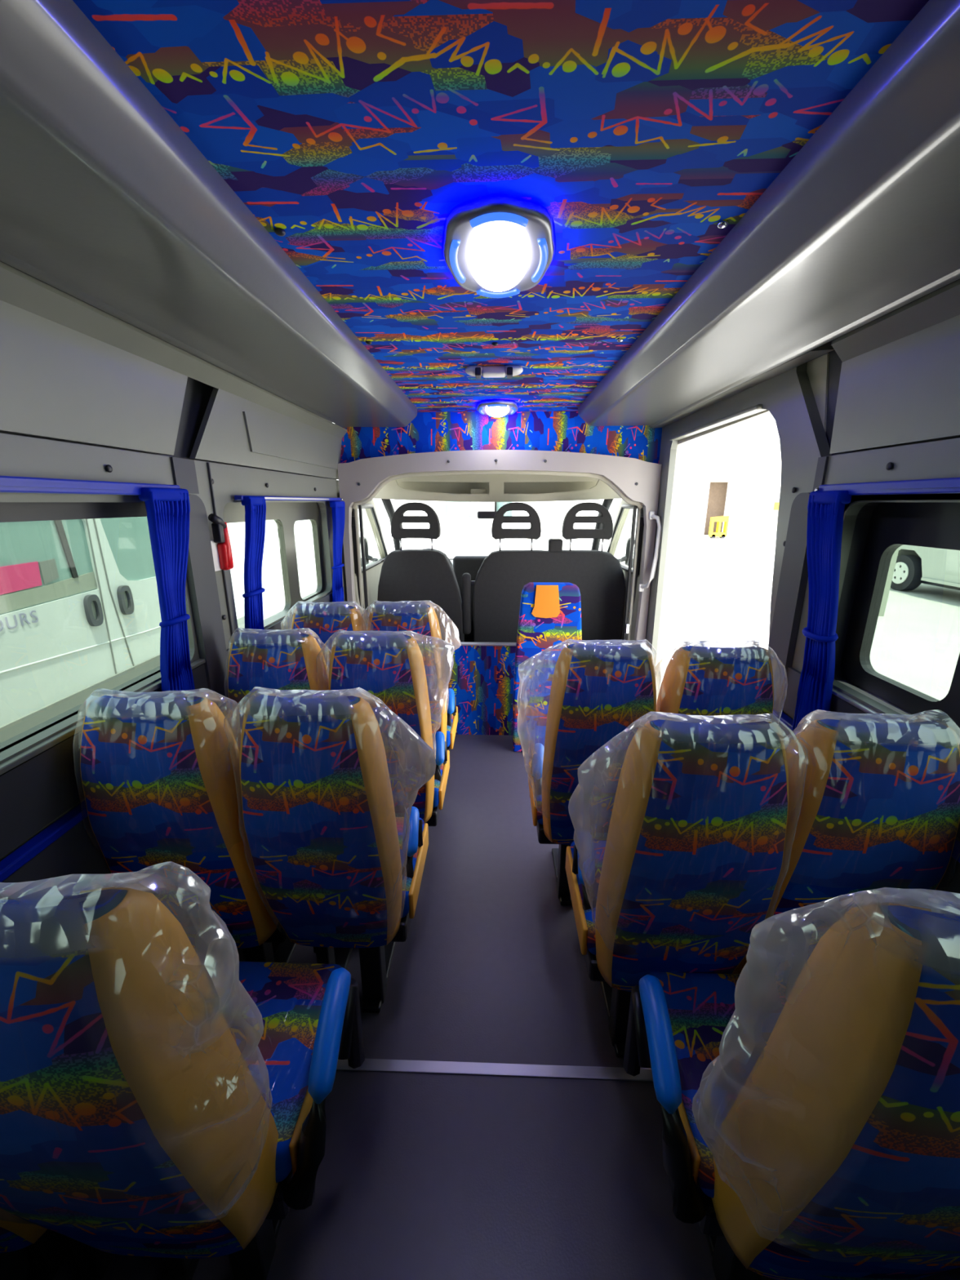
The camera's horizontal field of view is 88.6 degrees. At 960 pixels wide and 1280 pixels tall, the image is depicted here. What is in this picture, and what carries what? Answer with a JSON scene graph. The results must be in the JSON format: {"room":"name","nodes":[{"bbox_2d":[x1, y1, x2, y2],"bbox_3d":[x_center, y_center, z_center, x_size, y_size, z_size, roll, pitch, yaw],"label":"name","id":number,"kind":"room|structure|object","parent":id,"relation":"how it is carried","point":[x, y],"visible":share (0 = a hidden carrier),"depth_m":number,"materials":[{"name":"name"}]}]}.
{"room":"vehicle interior","nodes":[
{"label":"vehicle interior","id":0,"kind":"room"},
{"bbox_2d":[0,432,893,861],"bbox_3d":[0.017,0.421,1.208,2.076,1.737,4.700,0,16,2],"label":"wall","id":1,"kind":"structure","parent":0,"point":[20,455],"depth_m":1.43,"materials":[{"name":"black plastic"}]},
{"bbox_2d":[0,502,161,748],"bbox_3d":[-1.070,0.116,0.541,0.020,0.575,2.410,0,16,2],"label":"window","id":2,"kind":"structure","parent":1,"relation":"in","point":[80,614],"depth_m":1.25,"materials":[{"name":"clear glass"}]},
{"bbox_2d":[0,475,182,495],"bbox_3d":[-0.980,-0.119,0.294,0.044,0.032,2.567,0,16,2],"label":"rail","id":3,"kind":"object","parent":1,"relation":"attached to","point":[8,484],"visible":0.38,"depth_m":1.13,"materials":[{"name":"blue plastic"}]},
{"bbox_2d":[138,487,195,691],"bbox_3d":[-0.924,-0.092,1.499,0.066,0.710,0.260,-1,16,-2],"label":"curtain","id":4,"kind":"object","parent":3,"relation":"hanging from","point":[167,509],"visible":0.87,"depth_m":1.46,"materials":[{"name":"blue fabric"}]},
{"bbox_2d":[0,299,187,455],"bbox_3d":[-1.004,-0.317,0.153,0.056,0.242,3.000,0,16,2],"label":"wall panel","id":5,"kind":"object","parent":1,"relation":"attached to","point":[58,381],"depth_m":1.18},
{"bbox_2d":[0,658,205,775],"bbox_3d":[-1.044,0.411,0.488,0.110,0.014,2.550,0,16,2],"label":"trim","id":6,"kind":"structure","parent":1,"relation":"attached to","point":[32,752],"depth_m":1.13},
{"bbox_2d":[0,700,229,882],"bbox_3d":[-0.969,0.431,1.140,0.035,0.022,4.500,0,16,2],"label":"trim","id":7,"kind":"structure","parent":1,"relation":"attached to","point":[30,849],"depth_m":1.08,"materials":[{"name":"blue plastic"}]},
{"bbox_2d":[0,707,233,1279],"bbox_3d":[-0.972,0.860,1.260,0.030,0.865,4.500,0,16,2],"label":"trim","id":8,"kind":"structure","parent":1,"relation":"attached to","point":[74,852],"depth_m":1.12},
{"bbox_2d":[0,502,326,751],"bbox_3d":[-1.027,-0.065,1.216,0.030,0.610,3.810,0,16,2],"label":"trim","id":9,"kind":"structure","parent":1,"relation":"attached to","point":[318,507],"depth_m":2.97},
{"bbox_2d":[0,261,336,479],"bbox_3d":[-1.033,-0.620,0.952,0.010,0.480,4.700,0,16,2],"label":"trim","id":10,"kind":"structure","parent":1,"relation":"attached to","point":[197,394],"depth_m":1.70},
{"bbox_2d":[0,586,344,857],"bbox_3d":[-0.981,0.331,1.113,0.012,0.162,4.500,0,16,2],"label":"trim","id":11,"kind":"structure","parent":1,"relation":"attached to","point":[34,793],"depth_m":1.10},
{"bbox_2d":[170,457,199,493],"bbox_3d":[-0.962,-0.534,1.605,0.007,0.108,0.115,0,16,2],"label":"trim","id":12,"kind":"structure","parent":1,"relation":"attached to","point":[184,470],"depth_m":1.60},
{"bbox_2d":[186,494,228,706],"bbox_3d":[-0.953,0.088,1.771,0.022,1.175,0.130,0,16,2],"label":"trim","id":13,"kind":"structure","parent":1,"relation":"attached to","point":[201,574],"depth_m":1.69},
{"bbox_2d":[206,462,233,636],"bbox_3d":[-0.957,-0.078,1.883,0.007,1.135,0.006,0,16,2],"label":"trim","id":14,"kind":"structure","parent":1,"relation":"attached to","point":[207,463],"depth_m":1.83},
{"bbox_2d":[208,513,233,571],"bbox_3d":[-0.935,-0.351,1.769,0.049,0.202,0.095,0,16,2],"label":"hammer","id":15,"kind":"object","parent":1,"relation":"attached to","point":[221,548],"visible":0.95,"depth_m":1.77,"materials":[{"name":"red plastic"}]},
{"bbox_2d":[189,387,342,479],"bbox_3d":[-0.925,-0.972,2.427,0.062,0.277,1.665,0,16,2],"label":"trim","id":16,"kind":"structure","parent":1,"relation":"attached to","point":[222,436],"depth_m":1.91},
{"bbox_2d":[222,502,324,632],"bbox_3d":[-1.005,-0.412,2.474,0.030,0.600,1.320,0,16,2],"label":"window","id":17,"kind":"structure","parent":1,"relation":"in","point":[285,514],"depth_m":2.56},
{"bbox_2d":[234,495,342,501],"bbox_3d":[-0.906,-0.718,2.501,0.044,0.018,1.262,0,16,2],"label":"rail","id":18,"kind":"object","parent":1,"relation":"attached to","point":[236,497],"visible":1,"depth_m":2.36,"materials":[{"name":"blue plastic"}]},
{"bbox_2d":[240,495,266,629],"bbox_3d":[-0.908,-0.249,1.995,0.066,0.644,0.259,0,16,-1],"label":"curtain","id":19,"kind":"object","parent":18,"relation":"hanging from","point":[255,506],"visible":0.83,"depth_m":1.95,"materials":[{"name":"blue fabric"}]},
{"bbox_2d":[329,501,345,601],"bbox_3d":[-0.873,-0.507,3.040,0.066,0.677,0.314,0,16,-1],"label":"curtain","id":20,"kind":"object","parent":18,"relation":"hanging from","point":[338,508],"visible":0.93,"depth_m":2.98,"materials":[{"name":"blue fabric"}]},
{"bbox_2d":[242,411,339,469],"bbox_3d":[-0.910,-0.983,2.509,0.031,0.140,1.200,0,16,2],"label":"trim","id":21,"kind":"structure","parent":1,"relation":"attached to","point":[265,437],"depth_m":2.33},
{"bbox_2d":[351,505,364,619],"bbox_3d":[-0.852,-0.377,3.388,0.075,1.100,0.050,0,16,2],"label":"trim","id":22,"kind":"structure","parent":1,"relation":"attached to","point":[356,513],"depth_m":3.35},
{"bbox_2d":[358,504,368,624],"bbox_3d":[-0.796,-0.384,3.410,0.018,1.100,0.030,0,16,2],"label":"trim","id":23,"kind":"structure","parent":1,"relation":"attached to","point":[360,508],"depth_m":3.35,"materials":[{"name":"black plastic"}]},
{"bbox_2d":[351,498,390,616],"bbox_3d":[-0.869,-0.336,4.055,0.076,1.660,1.310,0,16,2],"label":"door","id":24,"kind":"structure","parent":1,"relation":"in","point":[373,569],"depth_m":3.97,"materials":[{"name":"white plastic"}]},
{"bbox_2d":[336,1058,653,1081],"bbox_3d":[0.054,1.256,1.439,1.280,0.005,0.032,0,16,2],"label":"trim","id":25,"kind":"structure","parent":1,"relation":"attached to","point":[369,1064],"depth_m":1.44,"materials":[{"name":"metal"}]},
{"bbox_2d":[622,505,636,639],"bbox_3d":[1.013,-0.368,3.354,0.018,1.100,0.030,0,16,2],"label":"trim","id":26,"kind":"structure","parent":1,"relation":"attached to","point":[634,509],"depth_m":3.31,"materials":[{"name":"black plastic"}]},
{"bbox_2d":[448,558,474,642],"bbox_3d":[0.159,-0.273,5.035,2.000,1.110,0.050,0,16,2],"label":"trim","id":27,"kind":"structure","parent":0,"point":[468,641],"depth_m":5.10,"materials":[{"name":"black plastic"}]},
{"bbox_2d":[450,555,487,639],"bbox_3d":[0.149,-0.419,4.668,1.860,0.790,0.540,0,16,2],"label":"dashboard","id":28,"kind":"object","parent":27,"relation":"attached to","point":[471,565],"visible":0.14,"depth_m":4.34,"materials":[{"name":"black plastic"}]},
{"bbox_2d":[26,734,951,1279],"bbox_3d":[0.031,1.302,1.377,2.120,0.050,4.550,0,16,2],"label":"floor","id":29,"kind":"structure","parent":0,"point":[420,1175],"depth_m":1.33,"materials":[{"name":"grey plastic"}]},
{"bbox_2d":[0,1208,115,1279],"bbox_3d":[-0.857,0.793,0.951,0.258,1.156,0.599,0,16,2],"label":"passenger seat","id":30,"kind":"object","parent":29,"relation":"on","point":[48,1248],"visible":0.06,"depth_m":1.03,"materials":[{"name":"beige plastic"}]},
{"bbox_2d":[0,886,364,1279],"bbox_3d":[-0.495,0.795,0.946,0.452,1.158,0.611,1,16,4],"label":"passenger seat","id":31,"kind":"object","parent":29,"relation":"on","point":[108,1144],"visible":0.88,"depth_m":0.64,"materials":[{"name":"multicoloured fabric"}]},
{"bbox_2d":[0,861,272,1214],"bbox_3d":[-0.520,0.544,0.667,0.445,0.572,0.219,0,16,2],"label":"cover","id":32,"kind":"object","parent":31,"relation":"on","point":[42,929],"visible":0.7,"depth_m":0.57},
{"bbox_2d":[222,960,341,1182],"bbox_3d":[-0.519,0.918,1.090,0.346,0.105,0.390,0,16,2],"label":"seat cushion","id":33,"kind":"object","parent":31,"relation":"on","point":[288,997],"depth_m":1.08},
{"bbox_2d":[288,1086,313,1175],"bbox_3d":[-0.343,0.934,1.089,0.016,0.095,0.350,0,16,2],"label":"cushion","id":34,"kind":"object","parent":31,"relation":"on","point":[304,1103],"depth_m":0.93,"materials":[{"name":"orange fabric"}]},
{"bbox_2d":[80,694,297,962],"bbox_3d":[-0.767,0.633,1.527,0.391,1.158,0.601,0,16,2],"label":"passenger seat","id":35,"kind":"object","parent":29,"relation":"on","point":[162,788],"visible":0.66,"depth_m":1.18,"materials":[{"name":"multicoloured fabric"}]},
{"bbox_2d":[74,688,240,843],"bbox_3d":[-0.768,0.313,1.209,0.408,0.404,0.179,0,16,2],"label":"cover","id":36,"kind":"object","parent":35,"relation":"on","point":[167,703],"visible":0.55,"depth_m":1.11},
{"bbox_2d":[227,633,328,751],"bbox_3d":[-0.712,0.475,2.089,0.391,1.158,0.601,0,16,2],"label":"passenger seat","id":37,"kind":"object","parent":29,"relation":"on","point":[296,665],"visible":0.21,"depth_m":1.69,"materials":[{"name":"multicoloured fabric"}]},
{"bbox_2d":[224,627,331,719],"bbox_3d":[-0.714,0.189,1.790,0.403,0.483,0.199,0,16,2],"label":"cover","id":38,"kind":"object","parent":37,"relation":"on","point":[249,636],"visible":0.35,"depth_m":1.67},
{"bbox_2d":[291,605,367,669],"bbox_3d":[-0.667,0.348,2.545,0.391,1.158,0.601,0,16,2],"label":"passenger seat","id":39,"kind":"object","parent":29,"relation":"on","point":[324,624],"visible":0.12,"depth_m":2.13,"materials":[{"name":"multicoloured fabric"}]},
{"bbox_2d":[280,600,373,631],"bbox_3d":[-0.679,0.079,2.257,0.427,0.523,0.209,0,16,2],"label":"cover","id":40,"kind":"object","parent":39,"relation":"on","point":[340,607],"visible":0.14,"depth_m":2.13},
{"bbox_2d":[239,694,428,1013],"bbox_3d":[-0.393,0.631,1.531,0.408,1.158,0.621,0,16,2],"label":"passenger seat","id":41,"kind":"object","parent":29,"relation":"on","point":[325,837],"visible":0.92,"depth_m":1.21,"materials":[{"name":"multicoloured fabric"}]},
{"bbox_2d":[223,686,435,932],"bbox_3d":[-0.358,0.474,1.297,0.506,0.764,0.257,0,16,2],"label":"cover","id":42,"kind":"object","parent":41,"relation":"on","point":[412,748],"visible":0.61,"depth_m":1.15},
{"bbox_2d":[395,817,424,917],"bbox_3d":[-0.383,0.754,1.673,0.346,0.105,0.390,0,16,2],"label":"seat cushion","id":43,"kind":"object","parent":41,"relation":"on","point":[412,877],"depth_m":1.56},
{"bbox_2d":[408,822,428,918],"bbox_3d":[-0.206,0.770,1.672,0.016,0.095,0.350,0,16,2],"label":"cushion","id":44,"kind":"object","parent":41,"relation":"on","point":[419,858],"depth_m":1.61,"materials":[{"name":"orange fabric"}]},
{"bbox_2d":[328,635,449,826],"bbox_3d":[-0.347,0.481,2.070,0.408,1.158,0.621,0,16,2],"label":"passenger seat","id":45,"kind":"object","parent":29,"relation":"on","point":[396,676],"visible":0.47,"depth_m":1.70,"materials":[{"name":"multicoloured fabric"}]},
{"bbox_2d":[316,629,454,759],"bbox_3d":[-0.332,0.232,1.792,0.492,0.564,0.222,0,16,2],"label":"cover","id":46,"kind":"object","parent":45,"relation":"on","point":[446,650],"visible":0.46,"depth_m":1.67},
{"bbox_2d":[432,763,444,808],"bbox_3d":[-0.337,0.604,2.212,0.346,0.105,0.390,0,16,2],"label":"seat cushion","id":47,"kind":"object","parent":45,"relation":"on","point":[438,793],"depth_m":2.05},
{"bbox_2d":[438,750,449,809],"bbox_3d":[-0.160,0.620,2.210,0.016,0.095,0.350,0,16,2],"label":"cushion","id":48,"kind":"object","parent":45,"relation":"on","point":[442,782],"depth_m":2.14,"materials":[{"name":"orange fabric"}]},
{"bbox_2d":[367,604,457,753],"bbox_3d":[-0.330,0.339,2.575,0.408,1.158,0.621,0,16,2],"label":"passenger seat","id":49,"kind":"object","parent":29,"relation":"on","point":[427,623],"visible":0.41,"depth_m":2.20,"materials":[{"name":"multicoloured fabric"}]},
{"bbox_2d":[361,600,461,708],"bbox_3d":[-0.323,0.091,2.295,0.476,0.567,0.220,0,16,2],"label":"cover","id":50,"kind":"object","parent":49,"relation":"on","point":[402,606],"visible":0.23,"depth_m":2.16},
{"bbox_2d":[449,706,457,749],"bbox_3d":[-0.143,0.478,2.715,0.016,0.095,0.350,0,16,2],"label":"cushion","id":51,"kind":"object","parent":49,"relation":"on","point":[453,726],"depth_m":2.63,"materials":[{"name":"orange fabric"}]},
{"bbox_2d":[447,642,515,735],"bbox_3d":[0.104,0.348,3.437,1.960,0.676,0.045,0,16,2],"label":"partition panel","id":52,"kind":"object","parent":29,"relation":"on","point":[482,681],"visible":0.11,"depth_m":3.42,"materials":[{"name":"fabric"}]},
{"bbox_2d":[512,582,582,751],"bbox_3d":[0.430,0.186,3.182,0.425,1.125,0.168,0,16,2],"label":"seat","id":53,"kind":"object","parent":29,"relation":"on","point":[550,612],"visible":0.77,"depth_m":3.05,"materials":[{"name":"multicoloured fabric"}]},
{"bbox_2d":[528,644,656,905],"bbox_3d":[0.405,0.513,1.955,0.408,1.158,0.621,0,16,2],"label":"passenger seat","id":54,"kind":"object","parent":29,"relation":"on","point":[593,699],"visible":0.59,"depth_m":1.60,"materials":[{"name":"multicoloured fabric"}]},
{"bbox_2d":[528,761,537,826],"bbox_3d":[0.225,0.648,2.107,0.016,0.095,0.350,0,16,2],"label":"cushion","id":55,"kind":"object","parent":54,"relation":"on","point":[534,811],"depth_m":2.01,"materials":[{"name":"orange fabric"}]},
{"bbox_2d":[533,777,542,824],"bbox_3d":[0.402,0.636,2.097,0.346,0.105,0.390,0,16,2],"label":"seat cushion","id":56,"kind":"object","parent":54,"relation":"on","point":[537,815],"depth_m":1.94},
{"bbox_2d":[516,639,662,810],"bbox_3d":[0.363,0.318,1.707,0.477,0.684,0.248,0,16,2],"label":"cover","id":57,"kind":"object","parent":54,"relation":"on","point":[614,647],"visible":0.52,"depth_m":1.59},
{"bbox_2d":[564,719,788,1057],"bbox_3d":[0.481,0.669,1.398,0.408,1.158,0.621,0,16,2],"label":"passenger seat","id":58,"kind":"object","parent":29,"relation":"on","point":[690,860],"visible":0.86,"depth_m":1.06,"materials":[{"name":"multicoloured fabric"}]},
{"bbox_2d":[564,845,587,955],"bbox_3d":[0.301,0.804,1.550,0.016,0.095,0.350,0,16,2],"label":"cushion","id":59,"kind":"object","parent":58,"relation":"on","point":[580,913],"depth_m":1.49,"materials":[{"name":"orange fabric"}]},
{"bbox_2d":[570,840,606,955],"bbox_3d":[0.478,0.791,1.541,0.346,0.105,0.390,0,16,2],"label":"seat cushion","id":60,"kind":"object","parent":58,"relation":"on","point":[586,929],"depth_m":1.45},
{"bbox_2d":[568,711,808,936],"bbox_3d":[0.446,0.451,1.139,0.491,0.633,0.238,0,16,2],"label":"cover","id":61,"kind":"object","parent":58,"relation":"on","point":[672,729],"visible":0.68,"depth_m":1.02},
{"bbox_2d":[656,645,773,724],"bbox_3d":[0.774,0.519,1.932,0.391,1.158,0.601,0,16,2],"label":"passenger seat","id":62,"kind":"object","parent":29,"relation":"on","point":[691,686],"visible":0.22,"depth_m":1.53,"materials":[{"name":"multicoloured fabric"}]},
{"bbox_2d":[654,640,787,721],"bbox_3d":[0.773,0.234,1.635,0.436,0.487,0.201,0,16,2],"label":"cover","id":63,"kind":"object","parent":62,"relation":"on","point":[753,648],"visible":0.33,"depth_m":1.51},
{"bbox_2d":[622,902,959,1279],"bbox_3d":[0.546,0.803,0.918,0.452,1.158,0.611,0,16,-1],"label":"passenger seat","id":64,"kind":"object","parent":29,"relation":"on","point":[855,1068],"visible":0.91,"depth_m":0.63,"materials":[{"name":"multicoloured fabric"}]},
{"bbox_2d":[678,1099,700,1184],"bbox_3d":[0.400,0.939,1.070,0.016,0.095,0.350,0,16,2],"label":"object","id":65,"kind":"object","parent":64,"relation":"on","point":[693,1173],"depth_m":0.91,"materials":[{"name":"orange fabric"}]},
{"bbox_2d":[648,972,791,1198],"bbox_3d":[0.577,0.926,1.061,0.346,0.105,0.390,0,16,2],"label":"seat cushion","id":66,"kind":"object","parent":64,"relation":"on","point":[700,1006],"depth_m":1.09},
{"bbox_2d":[692,887,959,1263],"bbox_3d":[0.541,0.559,0.645,0.472,0.587,0.226,0,16,2],"label":"cover","id":67,"kind":"object","parent":64,"relation":"on","point":[941,936],"visible":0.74,"depth_m":0.58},
{"bbox_2d":[732,718,959,986],"bbox_3d":[0.844,0.668,1.400,0.391,1.158,0.601,0,16,2],"label":"passenger seat","id":68,"kind":"object","parent":29,"relation":"on","point":[873,815],"visible":0.35,"depth_m":1.02,"materials":[{"name":"multicoloured fabric"}]},
{"bbox_2d":[783,709,959,885],"bbox_3d":[0.829,0.336,1.079,0.403,0.383,0.179,0,16,2],"label":"cover","id":69,"kind":"object","parent":68,"relation":"on","point":[858,727],"visible":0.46,"depth_m":0.98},
{"bbox_2d":[72,0,928,412],"bbox_3d":[0.033,-0.808,0.843,1.040,0.039,4.660,0,16,2],"label":"ceiling","id":70,"kind":"structure","parent":0,"point":[351,131],"depth_m":0.75,"materials":[{"name":"multicoloured fabric"}]},
{"bbox_2d":[0,0,417,428],"bbox_3d":[-0.708,-0.743,0.813,0.522,0.127,4.520,0,16,2],"label":"overhead luggage rack","id":71,"kind":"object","parent":70,"relation":"attached to","point":[106,202],"depth_m":0.86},
{"bbox_2d":[465,364,523,378],"bbox_3d":[0.058,-1.116,2.039,0.241,0.049,0.080,0,16,2],"label":"ceiling fitting","id":72,"kind":"object","parent":70,"relation":"attached to","point":[510,371],"visible":0.92,"depth_m":2.02,"materials":[{"name":"white plastic"}]},
{"bbox_2d":[475,399,519,417],"bbox_3d":[0.101,-1.335,2.865,0.249,0.054,0.412,0,16,2],"label":"ceiling lamp","id":73,"kind":"object","parent":70,"relation":"attached to","point":[493,407],"visible":1,"depth_m":2.76,"materials":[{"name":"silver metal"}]},
{"bbox_2d":[441,193,555,297],"bbox_3d":[0.041,-0.838,1.089,0.249,0.054,0.412,0,16,2],"label":"ceiling lamp","id":74,"kind":"object","parent":70,"relation":"attached to","point":[499,245],"visible":1,"depth_m":1.00,"materials":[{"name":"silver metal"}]},
{"bbox_2d":[340,411,662,463],"bbox_3d":[0.107,-1.258,3.104,2.040,0.350,0.030,0,16,2],"label":"wall","id":75,"kind":"structure","parent":0,"point":[553,431],"depth_m":3.08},
{"bbox_2d":[0,261,346,438],"bbox_3d":[-0.931,-0.683,0.910,0.040,0.055,4.660,0,16,2],"label":"trim","id":76,"kind":"structure","parent":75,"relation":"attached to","point":[19,289],"depth_m":1.28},
{"bbox_2d":[373,474,621,502],"bbox_3d":[0.129,-1.212,3.823,1.940,0.268,0.260,0,16,2],"label":"shelf","id":77,"kind":"object","parent":75,"relation":"attached to","point":[473,487],"visible":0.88,"depth_m":3.73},
{"bbox_2d":[395,480,598,493],"bbox_3d":[0.130,-1.191,3.844,1.640,0.180,0.230,0,16,2],"label":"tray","id":78,"kind":"object","parent":77,"relation":"on","point":[535,487],"depth_m":3.93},
{"bbox_2d":[351,470,643,509],"bbox_3d":[0.103,-0.969,3.164,1.900,0.249,0.032,0,16,2],"label":"trim","id":79,"kind":"structure","parent":75,"relation":"attached to","point":[606,482],"depth_m":3.13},
{"bbox_2d":[337,449,662,642],"bbox_3d":[0.113,-0.260,3.316,2.015,1.912,0.069,0,16,2],"label":"trim","id":80,"kind":"structure","parent":75,"relation":"attached to","point":[638,480],"depth_m":3.07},
{"bbox_2d":[644,362,959,841],"bbox_3d":[1.071,0.232,1.120,0.035,2.150,4.700,0,16,2],"label":"wall","id":81,"kind":"structure","parent":0,"point":[788,397],"depth_m":1.65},
{"bbox_2d":[604,499,644,639],"bbox_3d":[1.124,-0.318,3.993,0.076,1.660,1.310,0,16,2],"label":"door","id":82,"kind":"structure","parent":81,"relation":"in","point":[624,509],"depth_m":3.80,"materials":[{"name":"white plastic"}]},
{"bbox_2d":[625,516,644,633],"bbox_3d":[1.046,-0.425,3.317,0.073,0.790,0.022,0,16,2],"label":"belt","id":83,"kind":"object","parent":81,"relation":"hanging from","point":[642,519],"visible":0.78,"depth_m":3.30,"materials":[{"name":"black fabric"}]},
{"bbox_2d":[626,506,644,639],"bbox_3d":[1.067,-0.361,3.328,0.075,1.100,0.050,0,16,2],"label":"trim","id":84,"kind":"structure","parent":81,"relation":"attached to","point":[638,515],"depth_m":3.31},
{"bbox_2d":[638,511,661,591],"bbox_3d":[1.085,-0.554,3.128,0.058,0.510,0.117,-6,17,-21],"label":"handle","id":85,"kind":"object","parent":81,"relation":"attached to","point":[651,514],"visible":1,"depth_m":3.09,"materials":[{"name":"white plastic"}]},
{"bbox_2d":[669,404,765,440],"bbox_3d":[1.109,-1.035,2.380,0.050,0.020,1.010,0,16,2],"label":"trim","id":86,"kind":"structure","parent":81,"relation":"attached to","point":[755,409],"depth_m":2.21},
{"bbox_2d":[649,346,834,428],"bbox_3d":[1.063,-1.104,2.284,0.074,0.015,1.660,0,16,2],"label":"trim","id":87,"kind":"structure","parent":81,"relation":"attached to","point":[814,353],"depth_m":1.86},
{"bbox_2d":[655,353,829,702],"bbox_3d":[1.161,-0.111,2.528,0.050,2.070,1.600,0,16,2],"label":"trim","id":88,"kind":"structure","parent":81,"relation":"attached to","point":[817,369],"depth_m":2.90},
{"bbox_2d":[577,0,959,426],"bbox_3d":[0.770,-0.730,0.767,0.522,0.127,4.520,0,16,2],"label":"overhead luggage rack","id":89,"kind":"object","parent":81,"relation":"attached to","point":[862,224],"depth_m":0.92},
{"bbox_2d":[768,492,810,712],"bbox_3d":[1.061,0.091,1.751,0.022,1.180,0.120,0,16,2],"label":"trim","id":90,"kind":"structure","parent":81,"relation":"attached to","point":[793,576],"depth_m":1.67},
{"bbox_2d":[812,456,828,491],"bbox_3d":[1.069,-0.519,1.544,0.007,0.104,0.040,0,16,2],"label":"trim","id":91,"kind":"structure","parent":81,"relation":"attached to","point":[822,463],"depth_m":1.54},
{"bbox_2d":[771,717,959,1279],"bbox_3d":[1.009,1.076,0.486,0.030,0.865,3.020,0,16,2],"label":"trim","id":92,"kind":"structure","parent":81,"relation":"attached to","point":[953,886],"depth_m":1.06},
{"bbox_2d":[772,709,959,862],"bbox_3d":[1.007,0.648,0.366,0.035,0.022,3.020,0,16,2],"label":"trim","id":93,"kind":"structure","parent":81,"relation":"attached to","point":[788,722],"depth_m":1.65,"materials":[{"name":"blue plastic"}]},
{"bbox_2d":[780,666,959,839],"bbox_3d":[1.018,0.552,0.339,0.012,0.155,3.020,0,16,2],"label":"trim","id":94,"kind":"structure","parent":81,"relation":"attached to","point":[837,704],"depth_m":1.65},
{"bbox_2d":[807,279,959,455],"bbox_3d":[1.077,-0.406,0.188,0.010,0.480,3.250,0,16,2],"label":"trim","id":95,"kind":"structure","parent":81,"relation":"attached to","point":[835,362],"depth_m":1.56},
{"bbox_2d":[814,477,959,495],"bbox_3d":[0.998,-0.106,0.249,0.044,0.032,2.602,0,16,2],"label":"rail","id":96,"kind":"object","parent":81,"relation":"attached to","point":[950,485],"visible":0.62,"depth_m":1.19,"materials":[{"name":"blue plastic"}]},
{"bbox_2d":[791,490,852,733],"bbox_3d":[1.018,-0.058,1.482,0.066,0.752,0.255,1,16,5],"label":"curtain","id":97,"kind":"object","parent":96,"relation":"hanging from","point":[825,508],"visible":0.85,"depth_m":1.45,"materials":[{"name":"blue fabric"}]},
{"bbox_2d":[829,315,959,453],"bbox_3d":[1.016,-0.291,0.061,0.056,0.242,2.940,0,16,2],"label":"panel","id":98,"kind":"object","parent":81,"relation":"attached to","point":[904,390],"depth_m":1.22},
{"bbox_2d":[831,279,959,361],"bbox_3d":[0.969,-0.429,0.003,0.040,0.055,2.900,0,16,2],"label":"trim","id":99,"kind":"structure","parent":81,"relation":"attached to","point":[942,304],"depth_m":1.17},
{"bbox_2d":[831,680,959,744],"bbox_3d":[1.068,0.458,0.378,0.120,0.010,2.450,0,16,2],"label":"trim","id":100,"kind":"structure","parent":81,"relation":"attached to","point":[836,692],"depth_m":1.39,"materials":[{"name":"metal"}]},
{"bbox_2d":[834,493,959,679],"bbox_3d":[1.087,0.160,0.429,0.110,0.600,2.310,0,16,2],"label":"trim","id":101,"kind":"structure","parent":81,"relation":"attached to","point":[860,530],"depth_m":1.49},
{"bbox_2d":[840,502,959,728],"bbox_3d":[1.128,0.152,0.457,0.030,0.620,2.370,0,16,2],"label":"window","id":102,"kind":"structure","parent":81,"relation":"in","point":[902,645],"depth_m":1.31,"materials":[{"name":"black glass"}]},
{"bbox_3d":[0.132,0.460,4.384,2.000,0.050,1.600,0,16,2],"label":"trim","id":103,"kind":"structure","parent":0,"visible":0},
{"bbox_2d":[377,502,471,641],"bbox_3d":[-0.425,-0.315,4.092,0.730,1.600,0.620,0,16,2],"label":"seat","id":104,"kind":"object","parent":103,"relation":"on","point":[406,575],"visible":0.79,"depth_m":3.73,"materials":[{"name":"grey fabric"}]},
{"bbox_2d":[471,502,625,642],"bbox_3d":[0.514,-0.307,4.063,1.190,1.600,0.620,0,16,2],"label":"passenger seat","id":105,"kind":"object","parent":103,"relation":"on","point":[501,578],"visible":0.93,"depth_m":3.69,"materials":[{"name":"grey fabric"}]},
{"label":"outside","id":106,"kind":"structure","parent":0,"visible":0},
{"bbox_2d":[226,520,776,688],"bbox_3d":[0.645,-3.271,19.842,120.000,0.100,120.000,0,16,2],"label":"ground","id":107,"kind":"structure","parent":106,"point":[721,588],"depth_m":16.36,"materials":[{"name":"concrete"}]},
{"bbox_2d":[230,552,272,631],"bbox_3d":[-3.752,-0.104,3.525,1.780,2.600,6.200,0,16,2],"label":"van","id":108,"kind":"object","parent":107,"relation":"on","point":[237,572],"visible":0.02,"depth_m":5.80,"materials":[{"name":"paint"}]},
{"bbox_2d":[271,479,512,530],"bbox_3d":[-5.698,-11.245,38.862,22.000,5.000,0.500,0,16,2],"label":"building","id":109,"kind":"structure","parent":107,"relation":"on","point":[452,515],"depth_m":39.02,"materials":[{"name":"grey glass"}]},
{"bbox_2d":[511,414,781,537],"bbox_3d":[15.146,-11.775,33.340,26.000,9.000,8.500,0,16,2],"label":"building","id":110,"kind":"structure","parent":107,"relation":"on","point":[735,473],"depth_m":30.22,"materials":[{"name":"grey paint"}]},
{"bbox_2d":[708,515,728,537],"bbox_3d":[14.764,-6.989,30.433,1.000,1.350,0.300,0,16,2],"label":"trolley","id":111,"kind":"object","parent":107,"relation":"on","point":[722,518],"visible":1,"depth_m":30.35,"materials":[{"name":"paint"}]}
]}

